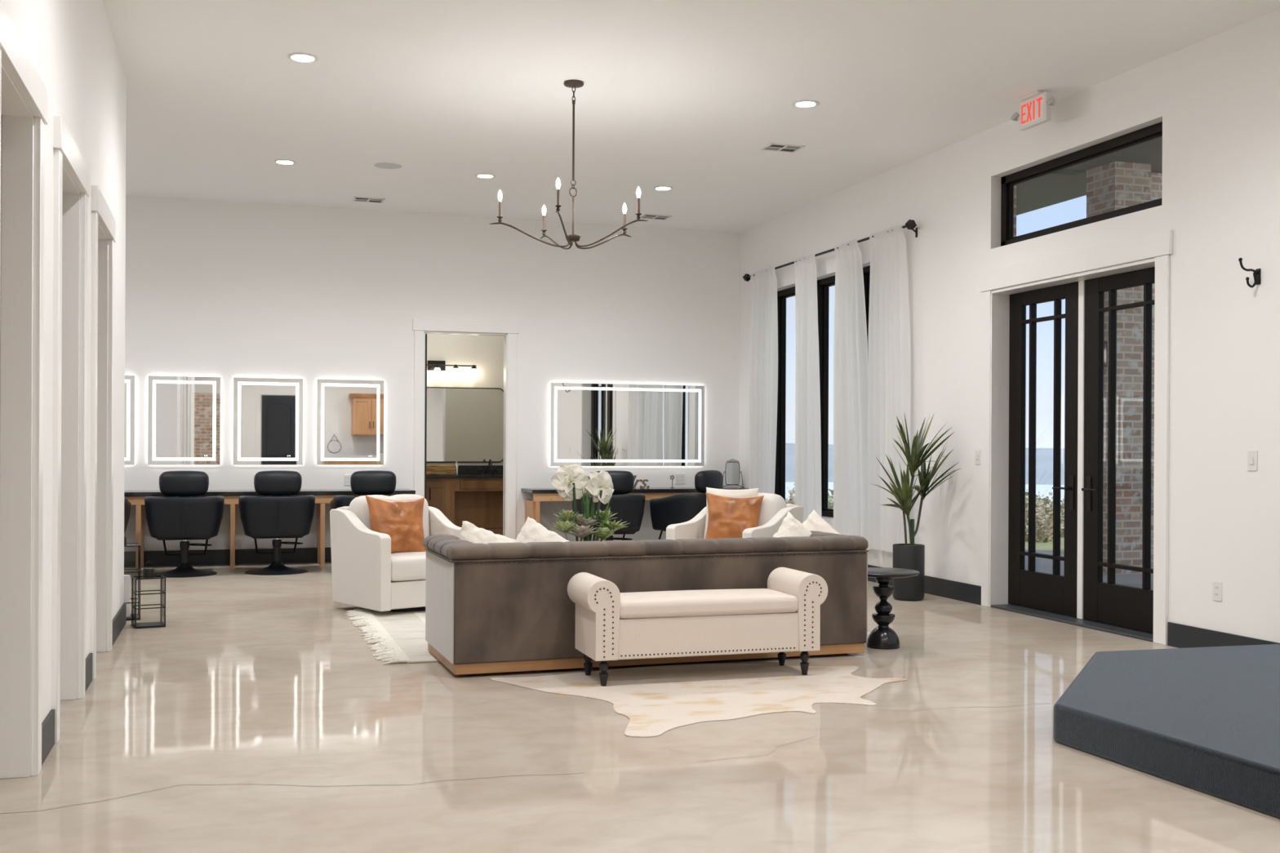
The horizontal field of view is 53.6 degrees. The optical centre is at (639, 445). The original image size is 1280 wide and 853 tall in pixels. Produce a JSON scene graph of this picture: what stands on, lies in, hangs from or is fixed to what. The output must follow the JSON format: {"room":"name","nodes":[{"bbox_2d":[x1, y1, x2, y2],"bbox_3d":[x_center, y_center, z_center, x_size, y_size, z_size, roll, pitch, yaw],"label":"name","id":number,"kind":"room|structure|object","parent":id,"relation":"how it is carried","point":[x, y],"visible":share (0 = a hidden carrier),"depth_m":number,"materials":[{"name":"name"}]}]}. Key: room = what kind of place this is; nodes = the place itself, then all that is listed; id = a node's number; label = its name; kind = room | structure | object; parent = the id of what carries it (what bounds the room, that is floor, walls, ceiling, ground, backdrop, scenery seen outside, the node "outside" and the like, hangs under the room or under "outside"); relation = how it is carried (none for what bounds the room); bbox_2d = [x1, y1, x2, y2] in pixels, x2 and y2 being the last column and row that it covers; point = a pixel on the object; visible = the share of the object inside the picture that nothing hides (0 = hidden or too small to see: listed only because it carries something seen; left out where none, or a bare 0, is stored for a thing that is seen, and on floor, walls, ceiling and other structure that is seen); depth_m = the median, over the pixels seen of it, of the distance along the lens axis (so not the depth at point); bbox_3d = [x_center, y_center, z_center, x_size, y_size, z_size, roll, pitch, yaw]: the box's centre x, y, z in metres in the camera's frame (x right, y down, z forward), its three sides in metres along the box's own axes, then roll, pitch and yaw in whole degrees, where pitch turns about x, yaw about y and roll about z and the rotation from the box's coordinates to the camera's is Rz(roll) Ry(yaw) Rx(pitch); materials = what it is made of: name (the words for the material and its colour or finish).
{"room":"salon","nodes":[
{"label":"salon","id":0,"kind":"room"},
{"bbox_2d":[0,114,1,341],"bbox_3d":[-3.119,-0.625,4.442,1.618,3.660,7.770,0,0,-18],"label":"wall","id":1,"kind":"structure","parent":0,"point":[1,114],"depth_m":4.60,"materials":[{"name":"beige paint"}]},
{"bbox_2d":[0,0,48,778],"bbox_3d":[-2.126,-0.061,4.216,0.138,2.540,1.060,0,0,-18],"label":"trim","id":2,"kind":"structure","parent":1,"relation":"attached to","point":[24,94],"depth_m":4.60,"materials":[{"name":"white paint"}]},
{"bbox_2d":[51,115,89,743],"bbox_3d":[-2.574,-0.063,5.606,0.138,2.540,1.080,0,0,-18],"label":"trim","id":3,"kind":"structure","parent":1,"relation":"attached to","point":[71,171],"depth_m":6.00,"materials":[{"name":"white paint"}]},
{"bbox_2d":[89,185,115,679],"bbox_3d":[-3.016,-0.065,6.982,0.138,2.540,1.070,0,0,-18],"label":"trim","id":4,"kind":"structure","parent":1,"relation":"attached to","point":[103,220],"depth_m":7.37,"materials":[{"name":"white paint"}]},
{"bbox_2d":[0,0,126,722],"bbox_3d":[-3.706,-0.628,1.906,4.506,3.660,12.500,0,0,-18],"label":"wall","id":5,"kind":"structure","parent":0,"point":[71,45],"depth_m":6.24,"materials":[{"name":"white paint"}]},
{"bbox_2d":[41,602,126,765],"bbox_3d":[-4.367,1.129,4.119,4.420,0.140,7.914,0,0,-18],"label":"baseboard","id":6,"kind":"structure","parent":5,"relation":"attached to","point":[119,620],"depth_m":6.22,"materials":[{"name":"black"}]},
{"bbox_2d":[124,195,739,551],"bbox_3d":[-3.875,-0.629,12.934,10.940,3.660,0.120,0,0,-18],"label":"wall","id":7,"kind":"structure","parent":0,"point":[226,291],"depth_m":13.30,"materials":[{"name":"white paint"}]},
{"bbox_2d":[124,375,134,464],"bbox_3d":[-5.309,-0.251,12.391,0.679,0.881,0.036,0,0,-18],"label":"mirror","id":8,"kind":"object","parent":7,"relation":"attached to","point":[129,380],"visible":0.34,"depth_m":12.46,"materials":[{"name":"grey mirror"}]},
{"bbox_2d":[147,375,220,464],"bbox_3d":[-4.546,-0.247,12.637,0.679,0.881,0.036,0,0,-18],"label":"mirror","id":9,"kind":"object","parent":7,"relation":"attached to","point":[184,412],"visible":1,"depth_m":12.62,"materials":[{"name":"grey mirror"}]},
{"bbox_2d":[124,547,331,566],"bbox_3d":[-3.923,1.126,12.851,10.613,0.150,0.014,0,0,-18],"label":"baseboard","id":10,"kind":"structure","parent":7,"relation":"attached to","point":[212,557],"depth_m":12.76,"materials":[{"name":"black"}]},
{"bbox_2d":[233,377,302,464],"bbox_3d":[-3.781,-0.244,12.883,0.679,0.881,0.036,0,0,-18],"label":"mirror","id":11,"kind":"object","parent":7,"relation":"attached to","point":[268,412],"visible":1,"depth_m":12.87,"materials":[{"name":"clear mirror"}]},
{"bbox_2d":[316,378,383,464],"bbox_3d":[-3.003,-0.240,13.133,0.679,0.881,0.036,0,0,-18],"label":"mirror","id":12,"kind":"object","parent":7,"relation":"attached to","point":[350,412],"visible":1,"depth_m":13.11,"materials":[{"name":"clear mirror"}]},
{"bbox_2d":[424,333,426,498],"bbox_3d":[-2.422,0.003,13.906,0.037,2.390,0.820,0,0,-18],"label":"door frame","id":13,"kind":"structure","parent":7,"relation":"in","point":[425,407],"depth_m":13.52,"materials":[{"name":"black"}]},
{"bbox_2d":[412,318,519,539],"bbox_3d":[-1.877,-0.062,13.565,1.135,2.545,0.153,0,0,-18],"label":"trim","id":14,"kind":"structure","parent":7,"relation":"attached to","point":[421,326],"depth_m":13.60,"materials":[{"name":"white paint"}]},
{"bbox_2d":[550,382,704,466],"bbox_3d":[-0.126,-0.225,14.059,1.787,0.909,0.036,0,0,-18],"label":"mirror","id":15,"kind":"object","parent":7,"relation":"attached to","point":[592,424],"visible":1,"depth_m":14.04,"materials":[{"name":"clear mirror"}]},
{"bbox_2d":[675,473,684,484],"bbox_3d":[0.452,0.377,14.261,0.115,0.115,0.007,0,0,-18],"label":"wall outlet","id":16,"kind":"object","parent":7,"relation":"attached to","point":[679,477],"visible":1,"depth_m":14.26,"materials":[{"name":"white plastic"}]},
{"bbox_2d":[426,333,503,528],"bbox_3d":[-2.149,-0.621,14.687,3.100,3.660,2.160,0,0,-18],"label":"wall","id":17,"kind":"structure","parent":0,"point":[486,353],"depth_m":15.70,"materials":[{"name":"beige paint"}]},
{"bbox_2d":[426,360,476,378],"bbox_3d":[-2.487,-0.934,15.514,0.972,0.217,0.136,0,0,-18],"label":"vanity light","id":18,"kind":"object","parent":17,"relation":"attached to","point":[436,366],"visible":0.59,"depth_m":15.54,"materials":[{"name":"black metal"}]},
{"bbox_2d":[426,477,502,535],"bbox_3d":[-2.361,0.753,15.326,2.800,0.730,0.574,0,0,-18],"label":"vanity cabinet","id":19,"kind":"object","parent":17,"relation":"attached to","point":[477,501],"visible":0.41,"depth_m":15.41,"materials":[{"name":"brown wood"}]},
{"bbox_2d":[426,465,502,478],"bbox_3d":[-2.360,0.316,15.328,2.860,0.140,0.568,0,0,-18],"label":"countertop","id":20,"kind":"structure","parent":19,"relation":"on","point":[464,471],"depth_m":15.66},
{"bbox_2d":[426,465,456,475],"bbox_3d":[-2.435,0.293,15.268,0.400,0.113,0.247,0,0,-18],"label":"wicker basket","id":21,"kind":"object","parent":20,"relation":"on","point":[430,469],"visible":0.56,"depth_m":15.16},
{"bbox_2d":[426,386,503,462],"bbox_3d":[-2.584,-0.255,15.545,1.874,0.929,0.014,0,0,-18],"label":"mirror","id":22,"kind":"object","parent":17,"relation":"attached to","point":[464,424],"visible":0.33,"depth_m":15.68,"materials":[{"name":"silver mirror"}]},
{"bbox_2d":[457,465,502,474],"bbox_3d":[-2.443,0.298,15.588,2.860,0.105,0.023,0,0,-18],"label":"backsplash","id":23,"kind":"structure","parent":17,"relation":"attached to","point":[462,469],"depth_m":15.71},
{"bbox_2d":[0,562,1279,852],"bbox_3d":[-1.614,1.272,5.943,10.980,0.121,19.500,0,0,-18],"label":"floor","id":24,"kind":"structure","parent":0,"point":[259,718],"depth_m":4.91,"materials":[{"name":"concrete"}]},
{"bbox_2d":[124,497,131,533],"bbox_3d":[-5.038,0.711,11.537,0.696,0.970,0.751,0,0,-16],"label":"chair","id":25,"kind":"object","parent":24,"relation":"on","point":[127,504],"visible":0.02,"depth_m":11.66,"materials":[{"name":"black leather"}]},
{"bbox_2d":[124,532,140,620],"bbox_3d":[-3.605,0.894,8.790,0.248,0.616,0.248,0,0,-24],"label":"glass lantern","id":26,"kind":"object","parent":24,"relation":"on","point":[127,598],"visible":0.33,"depth_m":8.78,"materials":[{"name":"black metal"}]},
{"bbox_2d":[124,574,130,617],"bbox_3d":[-3.587,1.045,8.798,0.084,0.286,0.084,0,0,-24],"label":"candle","id":27,"kind":"object","parent":26,"relation":"on","point":[126,577],"depth_m":8.78,"materials":[{"name":"white wax"}]},
{"bbox_2d":[131,561,165,628],"bbox_3d":[-3.273,0.988,8.434,0.190,0.431,0.190,0,0,-29],"label":"glass lantern","id":28,"kind":"object","parent":24,"relation":"on","point":[148,573],"visible":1,"depth_m":8.40,"materials":[{"name":"black metal"}]},
{"bbox_2d":[144,471,224,577],"bbox_3d":[-4.239,0.715,11.794,0.696,0.970,0.751,0,0,-18],"label":"chair","id":29,"kind":"object","parent":24,"relation":"on","point":[184,517],"visible":0.99,"depth_m":11.49,"materials":[{"name":"black leather"}]},
{"bbox_2d":[124,488,415,571],"bbox_3d":[-5.292,0.818,12.133,6.165,0.752,0.538,0,0,-18],"label":"desk","id":30,"kind":"object","parent":24,"relation":"on","point":[322,496],"depth_m":12.36,"materials":[{"name":"brown wood"}]},
{"bbox_2d":[124,488,415,496],"bbox_3d":[-5.290,0.461,12.133,6.165,0.037,0.538,0,0,-18],"label":"countertop","id":31,"kind":"structure","parent":30,"relation":"on","point":[307,491],"depth_m":12.47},
{"bbox_2d":[238,470,315,575],"bbox_3d":[-3.454,0.718,12.047,0.696,0.970,0.751,0,0,-18],"label":"chair","id":32,"kind":"object","parent":24,"relation":"on","point":[276,515],"visible":1,"depth_m":11.74,"materials":[{"name":"leather"}]},
{"bbox_2d":[330,470,395,509],"bbox_3d":[-2.619,0.722,12.273,0.696,0.970,0.751,0,0,-20],"label":"chair","id":33,"kind":"object","parent":24,"relation":"on","point":[369,482],"visible":0.4,"depth_m":11.96,"materials":[{"name":"black leather"}]},
{"bbox_2d":[345,608,870,664],"bbox_3d":[-0.287,1.206,8.580,3.180,0.022,2.333,0,0,-18],"label":"rug","id":34,"kind":"object","parent":24,"relation":"on","point":[397,637],"visible":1,"depth_m":8.04,"materials":[{"name":"fabric"}]},
{"bbox_2d":[329,493,461,612],"bbox_3d":[-1.750,0.785,9.390,0.810,0.828,0.790,0,0,-40],"label":"armchair","id":35,"kind":"object","parent":34,"relation":"on","point":[366,574],"visible":0.66,"depth_m":9.08,"materials":[{"name":"white fabric"}]},
{"bbox_2d":[349,493,429,548],"bbox_3d":[-1.879,0.602,9.543,0.641,0.464,0.255,0,0,-40],"label":"cushion","id":36,"kind":"object","parent":35,"relation":"on","point":[358,507],"depth_m":9.39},
{"bbox_2d":[365,495,426,552],"bbox_3d":[-1.786,0.596,9.318,0.476,0.461,0.206,0,0,-28],"label":"leather pillow","id":37,"kind":"object","parent":35,"relation":"on","point":[402,520],"visible":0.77,"depth_m":9.27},
{"bbox_2d":[391,551,426,581],"bbox_3d":[-1.690,0.882,9.318,0.632,0.199,0.602,0,0,-40],"label":"seat cushion","id":38,"kind":"object","parent":35,"relation":"on","point":[408,566],"depth_m":9.00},
{"bbox_2d":[666,493,804,539],"bbox_3d":[0.763,0.797,10.166,0.810,0.828,0.790,0,0,38],"label":"armchair","id":39,"kind":"object","parent":34,"relation":"on","point":[774,508],"visible":0.25,"depth_m":10.12,"materials":[{"name":"white fabric"}]},
{"bbox_2d":[703,487,758,538],"bbox_3d":[0.735,0.568,10.258,0.445,0.450,0.178,0,0,15],"label":"ribbed pillow","id":40,"kind":"object","parent":39,"relation":"on","point":[745,493],"visible":0.3,"depth_m":10.26,"materials":[{"name":"beige fabric"}]},
{"bbox_2d":[705,492,764,538],"bbox_3d":[0.742,0.608,10.091,0.484,0.465,0.192,0,0,8],"label":"leather pillow","id":41,"kind":"object","parent":39,"relation":"on","point":[728,517],"visible":0.7,"depth_m":10.04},
{"bbox_2d":[756,493,786,526],"bbox_3d":[0.886,0.616,10.324,0.641,0.464,0.255,0,0,38],"label":"cushion","id":42,"kind":"object","parent":39,"relation":"on","point":[772,504],"depth_m":10.12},
{"bbox_3d":[-0.281,1.000,8.368,1.020,0.412,1.020,0,0,-18],"label":"coffee table","id":43,"kind":"object","parent":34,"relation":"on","visible":0},
{"bbox_2d":[550,464,628,541],"bbox_3d":[-0.347,0.459,8.287,0.526,0.668,0.498,0,0,-18],"label":"flower arrangement","id":44,"kind":"object","parent":43,"relation":"on","point":[571,482],"visible":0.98,"depth_m":8.28,"materials":[{"name":"white plant"}]},
{"bbox_2d":[571,471,645,541],"bbox_3d":[-0.314,0.733,12.794,0.696,0.970,0.751,0,0,-10],"label":"chair","id":45,"kind":"object","parent":24,"relation":"on","point":[629,508],"visible":0.44,"depth_m":12.49,"materials":[{"name":"black leather"}]},
{"bbox_2d":[520,486,749,523],"bbox_3d":[-0.009,0.844,13.832,2.515,0.752,0.538,0,0,-18],"label":"desk","id":46,"kind":"object","parent":24,"relation":"on","point":[531,507],"depth_m":13.55,"materials":[{"name":"brown wood"}]},
{"bbox_2d":[520,486,749,493],"bbox_3d":[-0.007,0.486,13.832,2.515,0.037,0.538,0,0,-18],"label":"countertop","id":47,"kind":"structure","parent":46,"relation":"on","point":[635,490],"depth_m":13.64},
{"bbox_2d":[723,458,743,487],"bbox_3d":[1.039,0.310,14.201,0.249,0.325,0.100,0,0,-10],"label":"vanity mirror","id":48,"kind":"object","parent":46,"relation":"on","point":[732,471],"visible":0.95,"depth_m":14.20,"materials":[{"name":"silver metal"}]},
{"bbox_2d":[725,462,739,484],"bbox_3d":[1.039,0.312,14.201,0.160,0.254,0.004,0,0,-10],"label":"mirror glass","id":49,"kind":"object","parent":48,"relation":"attached to","point":[732,468],"depth_m":14.20,"materials":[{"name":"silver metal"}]},
{"bbox_2d":[422,530,868,675],"bbox_3d":[0.037,0.873,7.383,2.470,0.694,0.900,0,0,-19],"label":"sofa","id":50,"kind":"object","parent":24,"relation":"on","point":[491,607],"visible":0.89,"depth_m":6.86,"materials":[{"name":"brown fabric"}]},
{"bbox_2d":[458,520,515,543],"bbox_3d":[-0.858,0.675,7.099,0.499,0.504,0.207,0,0,-30],"label":"fur pillow","id":51,"kind":"object","parent":50,"relation":"on","point":[469,532],"visible":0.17,"depth_m":7.06,"materials":[{"name":"fur"}]},
{"bbox_2d":[515,516,568,542],"bbox_3d":[-0.562,0.671,7.152,0.543,0.532,0.201,0,0,0],"label":"fur pillow","id":52,"kind":"object","parent":50,"relation":"on","point":[531,531],"visible":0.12,"depth_m":7.15,"materials":[{"name":"fur"}]},
{"bbox_2d":[773,511,811,537],"bbox_3d":[0.952,0.676,7.680,0.565,0.547,0.203,0,0,-27],"label":"fur pillow","id":53,"kind":"object","parent":50,"relation":"on","point":[790,526],"visible":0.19,"depth_m":7.67,"materials":[{"name":"fur"}]},
{"bbox_2d":[802,510,840,534],"bbox_3d":[1.104,0.681,7.920,0.566,0.552,0.206,0,0,10],"label":"fur pillow","id":54,"kind":"object","parent":50,"relation":"on","point":[814,522],"visible":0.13,"depth_m":7.92,"materials":[{"name":"fur"}]},
{"bbox_2d":[649,470,723,539],"bbox_3d":[0.506,0.737,13.158,0.751,0.970,0.696,0,0,34],"label":"chair","id":55,"kind":"object","parent":24,"relation":"on","point":[680,508],"visible":0.41,"depth_m":12.87,"materials":[{"name":"black leather"}]},
{"bbox_2d":[489,663,906,737],"bbox_3d":[0.430,1.219,6.402,1.933,0.004,1.545,0,0,-30],"label":"cowhide rug","id":56,"kind":"object","parent":24,"relation":"on","point":[656,700],"visible":0.98,"depth_m":6.32,"materials":[{"name":"fur"}]},
{"bbox_2d":[567,567,827,686],"bbox_3d":[0.304,0.947,6.703,1.319,0.539,0.418,0,0,-17],"label":"storage bench","id":57,"kind":"object","parent":56,"relation":"on","point":[782,617],"visible":1,"depth_m":6.53,"materials":[{"name":"beige fabric"}]},
{"bbox_2d":[866,567,919,649],"bbox_3d":[1.482,0.995,7.706,0.428,0.464,0.428,0,0,-18],"label":"side table","id":58,"kind":"object","parent":24,"relation":"on","point":[882,637],"visible":0.98,"depth_m":7.65,"materials":[{"name":"black"}]},
{"bbox_2d":[869,414,962,600],"bbox_3d":[2.128,0.477,10.048,0.654,1.505,0.588,0,0,-14],"label":"potted plant","id":59,"kind":"object","parent":24,"relation":"on","point":[911,556],"visible":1,"depth_m":10.06,"materials":[{"name":"green plant"}]},
{"bbox_2d":[1053,644,1279,818],"bbox_3d":[2.960,1.153,4.994,2.234,0.162,3.386,0,0,-18],"label":"platform","id":60,"kind":"object","parent":24,"relation":"on","point":[1206,720],"visible":1,"depth_m":5.06,"materials":[{"name":"black carpet"}]},
{"bbox_2d":[102,0,1279,232],"bbox_3d":[-1.615,-2.523,5.937,10.940,0.150,19.500,0,0,-18],"label":"ceiling","id":61,"kind":"structure","parent":0,"point":[686,96],"depth_m":8.65,"materials":[{"name":"white paint"}]},
{"bbox_2d":[287,53,318,62],"bbox_3d":[-2.128,-2.446,7.989,0.188,0.009,0.188,0,0,-18],"label":"recessed light","id":62,"kind":"object","parent":61,"relation":"in","point":[299,57],"visible":1,"depth_m":7.99,"materials":[{"name":"white plastic"}]},
{"bbox_2d":[352,196,385,203],"bbox_3d":[-2.705,-2.449,12.624,0.300,0.008,0.220,0,0,-18],"label":"ceiling vent","id":63,"kind":"object","parent":61,"relation":"in","point":[365,199],"visible":1,"depth_m":12.60,"materials":[{"name":"grey"}]},
{"bbox_2d":[373,162,401,168],"bbox_3d":[-2.208,-2.449,11.093,0.236,0.004,0.236,0,0,-18],"label":"ceiling speaker","id":64,"kind":"object","parent":61,"relation":"attached to","point":[383,165],"visible":1,"depth_m":11.09,"materials":[{"name":"grey"}]},
{"bbox_2d":[488,80,648,249],"bbox_3d":[-0.484,-1.887,8.533,1.049,1.112,1.055,0,0,-18],"label":"chandelier","id":65,"kind":"object","parent":61,"relation":"hanging from","point":[575,84],"visible":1,"depth_m":8.49,"materials":[{"name":"brown metal"}]},
{"bbox_2d":[640,213,671,219],"bbox_3d":[0.166,-2.435,13.496,0.300,0.008,0.220,0,0,-18],"label":"ceiling vent","id":66,"kind":"object","parent":61,"relation":"in","point":[646,215],"visible":0.99,"depth_m":13.47,"materials":[{"name":"grey"}]},
{"bbox_2d":[760,142,804,152],"bbox_3d":[1.165,-2.430,10.340,0.300,0.008,0.220,0,0,-18],"label":"ceiling vent","id":67,"kind":"object","parent":61,"relation":"in","point":[772,146],"visible":1,"depth_m":10.33,"materials":[{"name":"white plastic"}]},
{"bbox_2d":[792,99,818,107],"bbox_3d":[1.178,-2.430,9.010,0.188,0.009,0.188,0,0,-18],"label":"recessed light","id":68,"kind":"object","parent":61,"relation":"in","point":[806,103],"visible":1,"depth_m":9.01,"materials":[{"name":"white"}]},
{"bbox_2d":[1011,89,1056,130],"bbox_3d":[2.721,-2.320,8.751,0.080,0.215,0.476,0,0,-18],"label":"exit sign","id":69,"kind":"object","parent":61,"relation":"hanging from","point":[1035,109],"visible":1,"depth_m":8.72,"materials":[{"name":"white plastic"}]},
{"bbox_2d":[1046,97,1056,107],"bbox_3d":[2.778,-2.323,8.562,0.057,0.062,0.083,0,0,-18],"label":"lamp","id":70,"kind":"object","parent":69,"relation":"attached to","point":[1051,101],"depth_m":8.54,"materials":[{"name":"grey"}]},
{"bbox_2d":[738,8,1279,643],"bbox_3d":[3.759,-0.592,6.598,0.167,3.660,16.860,0,0,-18],"label":"wall","id":71,"kind":"structure","parent":0,"point":[1215,99],"depth_m":7.79,"materials":[{"name":"white paint"}]},
{"bbox_2d":[774,286,795,500],"bbox_3d":[1.639,-0.482,13.458,0.110,2.380,0.778,0,0,-18],"label":"window","id":72,"kind":"structure","parent":71,"relation":"in","point":[780,481],"depth_m":13.76,"materials":[{"name":"black"}]},
{"bbox_2d":[817,275,835,517],"bbox_3d":[1.954,-0.481,12.478,0.110,2.380,0.758,0,0,-18],"label":"window","id":73,"kind":"structure","parent":71,"relation":"in","point":[823,285],"depth_m":12.78,"materials":[{"name":"black"}]},
{"bbox_2d":[742,219,917,281],"bbox_3d":[1.756,-1.835,12.338,0.146,0.136,3.635,0,0,-18],"label":"curtain rod","id":74,"kind":"object","parent":71,"relation":"attached to","point":[911,224],"visible":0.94,"depth_m":11.49,"materials":[{"name":"black metal"}]},
{"bbox_2d":[749,265,777,493],"bbox_3d":[1.314,-0.382,13.594,0.087,3.015,0.671,0,0,-18],"label":"curtain","id":75,"kind":"object","parent":74,"relation":"hanging from","point":[763,362],"visible":0.8,"depth_m":13.55,"materials":[{"name":"white fabric"}]},
{"bbox_2d":[794,252,821,522],"bbox_3d":[1.667,-0.475,12.499,0.080,2.825,0.662,0,0,-17],"label":"curtain","id":76,"kind":"object","parent":74,"relation":"hanging from","point":[807,357],"visible":0.91,"depth_m":12.49,"materials":[{"name":"white fabric"}]},
{"bbox_2d":[833,238,868,550],"bbox_3d":[1.940,-0.473,11.657,0.085,2.825,0.670,0,0,-18],"label":"curtain","id":77,"kind":"object","parent":74,"relation":"hanging from","point":[850,334],"visible":0.96,"depth_m":11.66,"materials":[{"name":"white fabric"}]},
{"bbox_2d":[867,223,911,552],"bbox_3d":[2.153,-0.482,10.995,0.087,2.805,0.680,0,0,-18],"label":"curtain","id":78,"kind":"object","parent":74,"relation":"hanging from","point":[889,357],"visible":0.91,"depth_m":11.01,"materials":[{"name":"white fabric"}]},
{"bbox_2d":[862,266,870,341],"bbox_3d":[2.239,-0.479,11.592,0.110,2.380,0.758,0,0,-18],"label":"window","id":79,"kind":"structure","parent":71,"relation":"in","point":[866,270],"depth_m":11.89,"materials":[{"name":"black"}]},
{"bbox_2d":[1008,281,1078,617],"bbox_3d":[2.941,0.029,9.291,0.113,2.366,0.838,0,0,-18],"label":"door","id":80,"kind":"structure","parent":71,"relation":"in","point":[1054,593],"depth_m":9.30,"materials":[{"name":"black"}]},
{"bbox_2d":[991,604,1153,642],"bbox_3d":[3.076,1.226,8.839,0.277,0.018,1.790,0,0,-18],"label":"threshold","id":81,"kind":"object","parent":71,"relation":"attached to","point":[1145,636],"depth_m":8.74,"materials":[{"name":"grey"}]},
{"bbox_2d":[867,564,1279,648],"bbox_3d":[3.637,1.165,6.655,0.014,0.145,16.440,0,0,-18],"label":"baseboard","id":82,"kind":"structure","parent":71,"relation":"attached to","point":[1179,636],"depth_m":7.74,"materials":[{"name":"black"}]},
{"bbox_2d":[979,229,1173,645],"bbox_3d":[3.038,-0.048,8.819,0.215,2.565,2.080,0,0,-18],"label":"trim","id":83,"kind":"structure","parent":71,"relation":"attached to","point":[1153,250],"depth_m":9.10,"materials":[{"name":"white paint"}]},
{"bbox_2d":[1076,280,1084,619],"bbox_3d":[3.106,0.030,8.872,0.052,2.370,0.057,0,0,-18],"label":"trim","id":84,"kind":"structure","parent":71,"relation":"attached to","point":[1081,283],"depth_m":8.86,"materials":[{"name":"white paint"}]},
{"bbox_2d":[1000,121,1162,246],"bbox_3d":[3.090,-1.778,8.831,0.075,0.555,1.873,0,0,-18],"label":"window","id":85,"kind":"structure","parent":71,"relation":"in","point":[1153,131],"depth_m":8.94,"materials":[{"name":"black"}]},
{"bbox_2d":[1081,266,1155,633],"bbox_3d":[3.224,0.030,8.412,0.113,2.366,0.887,0,0,-18],"label":"door","id":86,"kind":"structure","parent":71,"relation":"in","point":[1109,602],"depth_m":8.58,"materials":[{"name":"black"}]},
{"bbox_2d":[1212,581,1222,601],"bbox_3d":[3.391,0.856,7.437,0.007,0.115,0.070,0,0,-18],"label":"wall outlet","id":87,"kind":"object","parent":71,"relation":"attached to","point":[1217,586],"visible":1,"depth_m":7.43,"materials":[{"name":"white plastic"}]},
{"bbox_2d":[1238,257,1260,287],"bbox_3d":[3.429,-0.972,7.132,0.138,0.166,0.035,0,0,-18],"label":"coat hook","id":88,"kind":"object","parent":71,"relation":"attached to","point":[1256,273],"visible":1,"depth_m":7.13,"materials":[{"name":"black metal"}]},
{"bbox_2d":[1247,450,1257,471],"bbox_3d":[3.473,0.086,7.184,0.012,0.115,0.070,0,0,-18],"label":"light switch","id":89,"kind":"object","parent":71,"relation":"attached to","point":[1252,455],"visible":1,"depth_m":7.18,"materials":[{"name":"white plastic"}]},
{"bbox_2d":[1013,185,1016,236],"bbox_3d":[3.867,-0.592,6.632,0.060,3.660,16.860,0,0,-18],"label":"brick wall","id":90,"kind":"structure","parent":0,"point":[1015,186],"depth_m":9.75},
{"label":"outside","id":91,"kind":"structure","parent":0,"visible":0},
{"bbox_2d":[785,443,1064,484],"bbox_3d":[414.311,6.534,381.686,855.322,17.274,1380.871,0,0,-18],"label":"water","id":92,"kind":"structure","parent":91,"point":[1044,456],"depth_m":485.07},
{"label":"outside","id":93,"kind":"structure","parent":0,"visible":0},
{"bbox_2d":[785,482,1064,505],"bbox_3d":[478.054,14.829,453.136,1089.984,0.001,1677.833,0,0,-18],"label":"lake","id":94,"kind":"structure","parent":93,"point":[1042,488],"depth_m":370.37,"materials":[{"name":"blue liquid"}]},
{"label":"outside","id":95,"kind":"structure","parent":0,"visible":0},
{"bbox_3d":[124.204,8.286,133.013,300.009,12.572,408.720,0,0,-18],"label":"hillside","id":96,"kind":"object","parent":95,"visible":0},
{"bbox_2d":[1025,492,1064,536],"bbox_3d":[6.475,1.205,20.702,1.046,0.902,0.928,0,0,29],"label":"shrub","id":97,"kind":"object","parent":96,"relation":"on","point":[1043,508],"visible":0.08,"depth_m":20.52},
{"bbox_2d":[1035,493,1064,537],"bbox_3d":[8.054,1.453,24.350,1.150,1.079,1.296,0,0,-37],"label":"shrub","id":98,"kind":"object","parent":96,"relation":"on","point":[1062,517],"visible":0.12,"depth_m":24.13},
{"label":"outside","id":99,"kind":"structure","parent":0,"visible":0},
{"bbox_2d":[1025,535,1064,554],"bbox_3d":[3.263,1.510,22.062,8.260,0.250,80.000,0,0,-18],"label":"lawn","id":100,"kind":"structure","parent":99,"point":[1041,545],"depth_m":17.64,"materials":[{"name":"green plant"}]},
{"bbox_2d":[1025,506,1064,542],"bbox_3d":[5.715,1.174,18.503,0.866,0.677,0.976,0,0,-7],"label":"shrub","id":101,"kind":"object","parent":100,"relation":"on","point":[1042,531],"visible":0.41,"depth_m":18.27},
{"bbox_2d":[1151,172,1162,568],"bbox_3d":[6.069,-0.676,13.192,2.370,4.170,0.160,0,0,-18],"label":"brick wall","id":102,"kind":"structure","parent":100,"relation":"on","point":[1156,178],"depth_m":12.83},
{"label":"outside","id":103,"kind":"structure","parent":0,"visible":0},
{"bbox_2d":[1025,549,1153,590],"bbox_3d":[4.654,1.332,9.903,3.460,0.140,12.000,0,0,-18],"label":"floor","id":104,"kind":"structure","parent":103,"point":[1042,565],"depth_m":12.42,"materials":[{"name":"concrete"}]},
{"bbox_2d":[1086,160,1151,574],"bbox_3d":[4.769,-0.762,12.647,0.420,4.050,0.440,0,0,-18],"label":"brick column","id":105,"kind":"structure","parent":104,"relation":"on","point":[1115,185],"depth_m":12.44,"materials":[{"name":"brick"}]},
{"bbox_2d":[1103,341,1107,366],"bbox_3d":[4.536,-0.903,12.509,0.110,0.250,0.110,0,0,-18],"label":"lamp","id":106,"kind":"object","parent":105,"relation":"attached to","point":[1105,343],"visible":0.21,"depth_m":12.48,"materials":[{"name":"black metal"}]},
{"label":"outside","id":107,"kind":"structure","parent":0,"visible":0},
{"bbox_2d":[1016,137,1162,215],"bbox_3d":[4.579,-2.778,9.873,3.260,0.360,12.000,0,0,-18],"label":"porch roof","id":108,"kind":"structure","parent":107,"point":[1070,183],"depth_m":13.26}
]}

